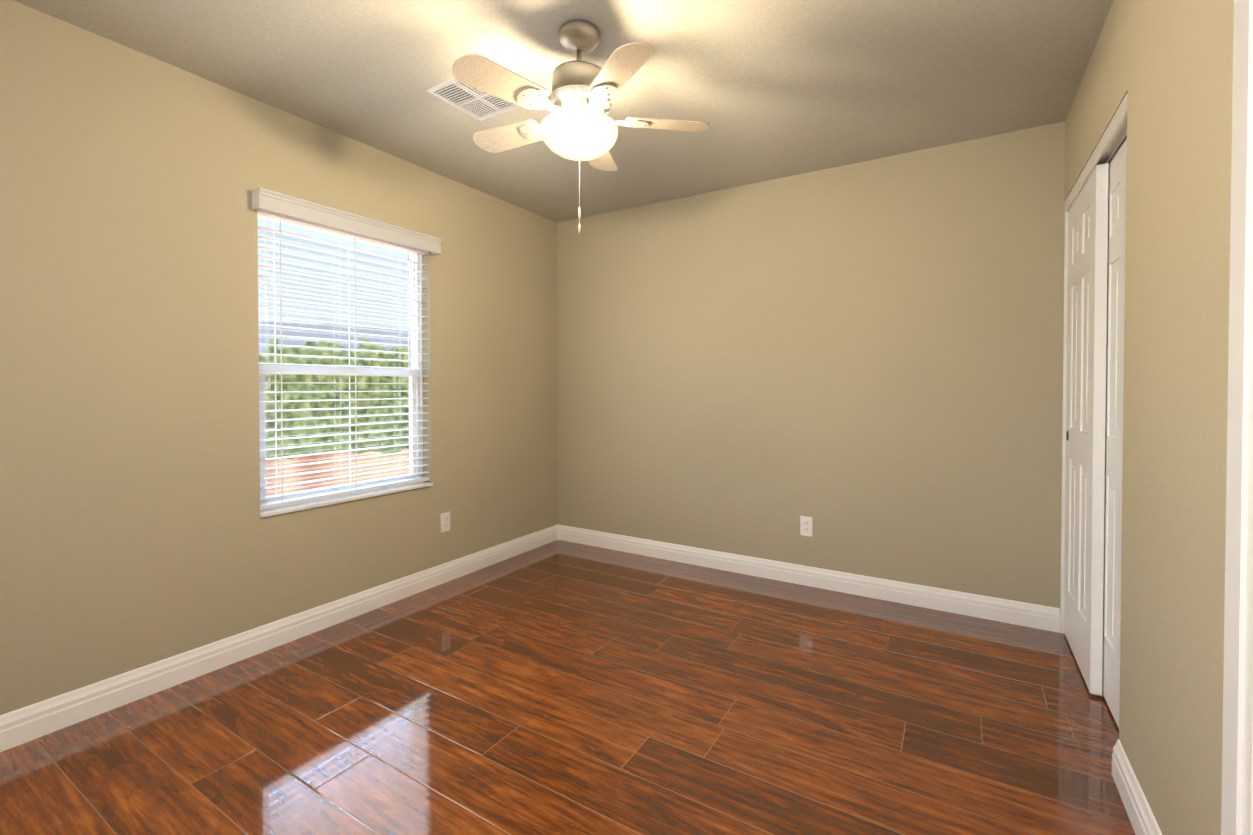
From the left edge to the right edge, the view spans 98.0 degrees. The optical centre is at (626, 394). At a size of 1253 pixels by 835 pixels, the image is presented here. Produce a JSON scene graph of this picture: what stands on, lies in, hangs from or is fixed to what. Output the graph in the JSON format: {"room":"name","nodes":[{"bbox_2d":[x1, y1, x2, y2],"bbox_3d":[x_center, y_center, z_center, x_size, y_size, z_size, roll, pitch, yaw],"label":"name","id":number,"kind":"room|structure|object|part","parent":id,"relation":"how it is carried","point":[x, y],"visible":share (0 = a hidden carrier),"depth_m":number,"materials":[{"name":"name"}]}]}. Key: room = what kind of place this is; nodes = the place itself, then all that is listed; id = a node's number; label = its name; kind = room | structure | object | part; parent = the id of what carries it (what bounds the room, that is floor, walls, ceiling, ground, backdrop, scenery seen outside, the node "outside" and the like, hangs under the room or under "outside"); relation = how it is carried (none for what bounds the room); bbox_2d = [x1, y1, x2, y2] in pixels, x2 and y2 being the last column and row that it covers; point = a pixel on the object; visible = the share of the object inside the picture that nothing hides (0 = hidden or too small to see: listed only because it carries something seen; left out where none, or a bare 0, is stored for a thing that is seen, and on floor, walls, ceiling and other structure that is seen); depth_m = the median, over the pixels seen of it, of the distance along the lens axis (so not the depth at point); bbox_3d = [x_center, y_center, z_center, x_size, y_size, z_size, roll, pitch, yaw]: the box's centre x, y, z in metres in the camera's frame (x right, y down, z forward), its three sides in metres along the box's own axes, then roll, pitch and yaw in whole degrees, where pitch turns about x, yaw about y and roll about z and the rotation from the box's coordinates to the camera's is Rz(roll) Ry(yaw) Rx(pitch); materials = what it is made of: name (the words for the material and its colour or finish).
{"room":"empty bedroom","nodes":[
{"label":"empty bedroom","id":0,"kind":"room"},
{"bbox_2d":[0,0,557,714],"bbox_3d":[-1.561,-0.079,2.663,0.150,2.440,4.000,0,1,31],"label":"wall","id":1,"kind":"structure","parent":0,"point":[136,530],"depth_m":2.17,"materials":[{"name":"paint"}]},
{"bbox_2d":[0,524,559,751],"bbox_3d":[-1.490,1.085,2.636,0.016,0.113,3.700,0,1,31],"label":"baseboard","id":2,"kind":"structure","parent":1,"relation":"attached to","point":[20,726],"depth_m":2.29,"materials":[{"name":"white wood"}]},
{"bbox_2d":[257,215,422,509],"bbox_3d":[-1.472,-0.162,2.853,0.072,1.400,0.920,0,1,31],"label":"window","id":3,"kind":"structure","parent":1,"relation":"in","point":[317,370],"depth_m":2.87,"materials":[{"name":"clear glass"}]},
{"bbox_2d":[257,209,428,509],"bbox_3d":[-1.416,-0.174,2.819,0.066,1.370,0.912,0,1,31],"label":"window blinds","id":4,"kind":"object","parent":3,"relation":"attached to","point":[298,221],"visible":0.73,"depth_m":2.75,"materials":[{"name":"white plastic"}]},
{"bbox_2d":[260,482,432,517],"bbox_3d":[-1.414,0.532,2.828,0.087,0.015,0.920,0,1,31],"label":"window sill","id":5,"kind":"structure","parent":1,"relation":"attached to","point":[307,505],"depth_m":2.74,"materials":[{"name":"white wood"}]},
{"bbox_2d":[252,187,441,254],"bbox_3d":[-1.355,-0.855,2.772,0.076,0.084,0.964,0,1,31],"label":"window valance","id":6,"kind":"object","parent":1,"relation":"attached to","point":[273,201],"visible":1,"depth_m":2.65,"materials":[{"name":"white wood"}]},
{"bbox_2d":[441,512,449,532],"bbox_3d":[-1.093,0.772,3.291,0.007,0.115,0.070,0,1,31],"label":"electrical outlet","id":7,"kind":"object","parent":1,"relation":"attached to","point":[445,522],"visible":1,"depth_m":3.29,"materials":[{"name":"white plastic"}]},
{"bbox_2d":[14,0,1112,222],"bbox_3d":[0.131,-1.345,1.611,4.116,0.120,4.000,0,1,31],"label":"ceiling","id":8,"kind":"structure","parent":0,"point":[766,90],"depth_m":2.17,"materials":[{"name":"paint"}]},
{"bbox_2d":[426,78,520,120],"bbox_3d":[-0.642,-1.291,2.366,0.304,0.008,0.304,0,1,31],"label":"ceiling vent","id":9,"kind":"object","parent":8,"relation":"in","point":[477,104],"visible":0.67,"depth_m":2.39,"materials":[{"name":"white metal"}]},
{"bbox_2d":[452,19,708,232],"bbox_3d":[-0.198,-0.932,1.948,0.888,0.714,0.908,0,1,31],"label":"fan","id":10,"kind":"object","parent":8,"relation":"hanging from","point":[578,124],"visible":1,"depth_m":1.85,"materials":[{"name":"beige wood"}]},
{"bbox_3d":[-0.394,-0.981,1.718,0.173,0.032,0.313,0,1,31],"label":"blade","id":11,"kind":"part","parent":10,"relation":"part of","materials":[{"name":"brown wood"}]},
{"bbox_3d":[-0.453,-0.986,2.083,0.312,0.032,0.133,0,1,31],"label":"blade","id":12,"kind":"part","parent":10,"relation":"part of","materials":[{"name":"brown wood"}]},
{"bbox_3d":[-0.168,-0.901,1.941,0.274,0.096,0.274,0,1,31],"label":"lamp shade","id":13,"kind":"part","parent":10,"relation":"part of","materials":[{"name":"white glass"}]},
{"bbox_3d":[-0.117,-0.988,2.250,0.203,0.032,0.308,0,1,31],"label":"blade","id":14,"kind":"part","parent":10,"relation":"part of","materials":[{"name":"brown wood"}]},
{"bbox_3d":[-0.028,-0.980,1.659,0.296,0.032,0.235,0,1,31],"label":"blade","id":15,"kind":"part","parent":10,"relation":"part of","materials":[{"name":"brown wood"}]},
{"bbox_3d":[0.142,-0.985,1.987,0.280,0.032,0.257,0,1,31],"label":"blade","id":16,"kind":"part","parent":10,"relation":"part of","materials":[{"name":"brown wood"}]},
{"bbox_2d":[0,540,1134,834],"bbox_3d":[0.131,1.205,1.647,4.116,0.100,4.000,0,1,31],"label":"floor","id":17,"kind":"structure","parent":0,"point":[562,688],"depth_m":1.88,"materials":[{"name":"laminate"}]},
{"bbox_2d":[557,121,1064,607],"bbox_3d":[1.199,-0.087,3.233,3.966,2.440,0.150,0,1,31],"label":"wall","id":18,"kind":"structure","parent":0,"point":[861,363],"depth_m":3.13,"materials":[{"name":"paint"}]},
{"bbox_2d":[800,516,812,536],"bbox_3d":[1.067,0.783,3.233,0.070,0.115,0.007,0,1,31],"label":"electrical outlet","id":19,"kind":"object","parent":18,"relation":"attached to","point":[806,526],"visible":1,"depth_m":3.23,"materials":[{"name":"white plastic"}]},
{"bbox_2d":[560,525,1059,632],"bbox_3d":[0.784,1.074,3.405,3.036,0.113,0.016,0,1,31],"label":"baseboard","id":20,"kind":"structure","parent":18,"relation":"attached to","point":[1036,616],"depth_m":3.13,"materials":[{"name":"white wood"}]},
{"bbox_2d":[1064,0,1233,834],"bbox_3d":[1.171,-0.056,0.994,0.120,2.440,3.700,0,1,31],"label":"wall","id":21,"kind":"structure","parent":0,"point":[1166,66],"depth_m":1.25,"materials":[{"name":"paint"}]},
{"bbox_2d":[1060,94,1126,727],"bbox_3d":[1.838,0.120,2.089,0.117,2.058,1.137,0,1,31],"label":"closet","id":22,"kind":"object","parent":21,"relation":"attached to","point":[1093,394],"visible":0.6,"depth_m":2.06,"materials":[{"name":"white wood"}]},
{"bbox_3d":[1.938,0.134,2.310,0.035,2.000,0.610,0,1,31],"label":"door","id":23,"kind":"part","parent":22,"relation":"part of","materials":[{"name":"white wood"}]},
{"bbox_3d":[1.711,0.140,1.861,0.035,2.000,0.610,0,1,31],"label":"door","id":24,"kind":"part","parent":22,"relation":"part of","materials":[{"name":"white wood"}]},
{"bbox_2d":[1112,739,1161,834],"bbox_3d":[1.274,1.103,1.310,0.016,0.113,0.800,0,1,31],"label":"baseboard","id":25,"kind":"structure","parent":21,"relation":"attached to","point":[1142,819],"depth_m":1.48,"materials":[{"name":"white wood"}]},
{"bbox_2d":[1221,0,1252,834],"bbox_3d":[0.859,0.106,0.502,0.137,2.130,0.990,0,1,31],"label":"door frame","id":26,"kind":"structure","parent":21,"relation":"attached to","point":[1237,784],"depth_m":0.92,"materials":[{"name":"white wood"}]}
]}

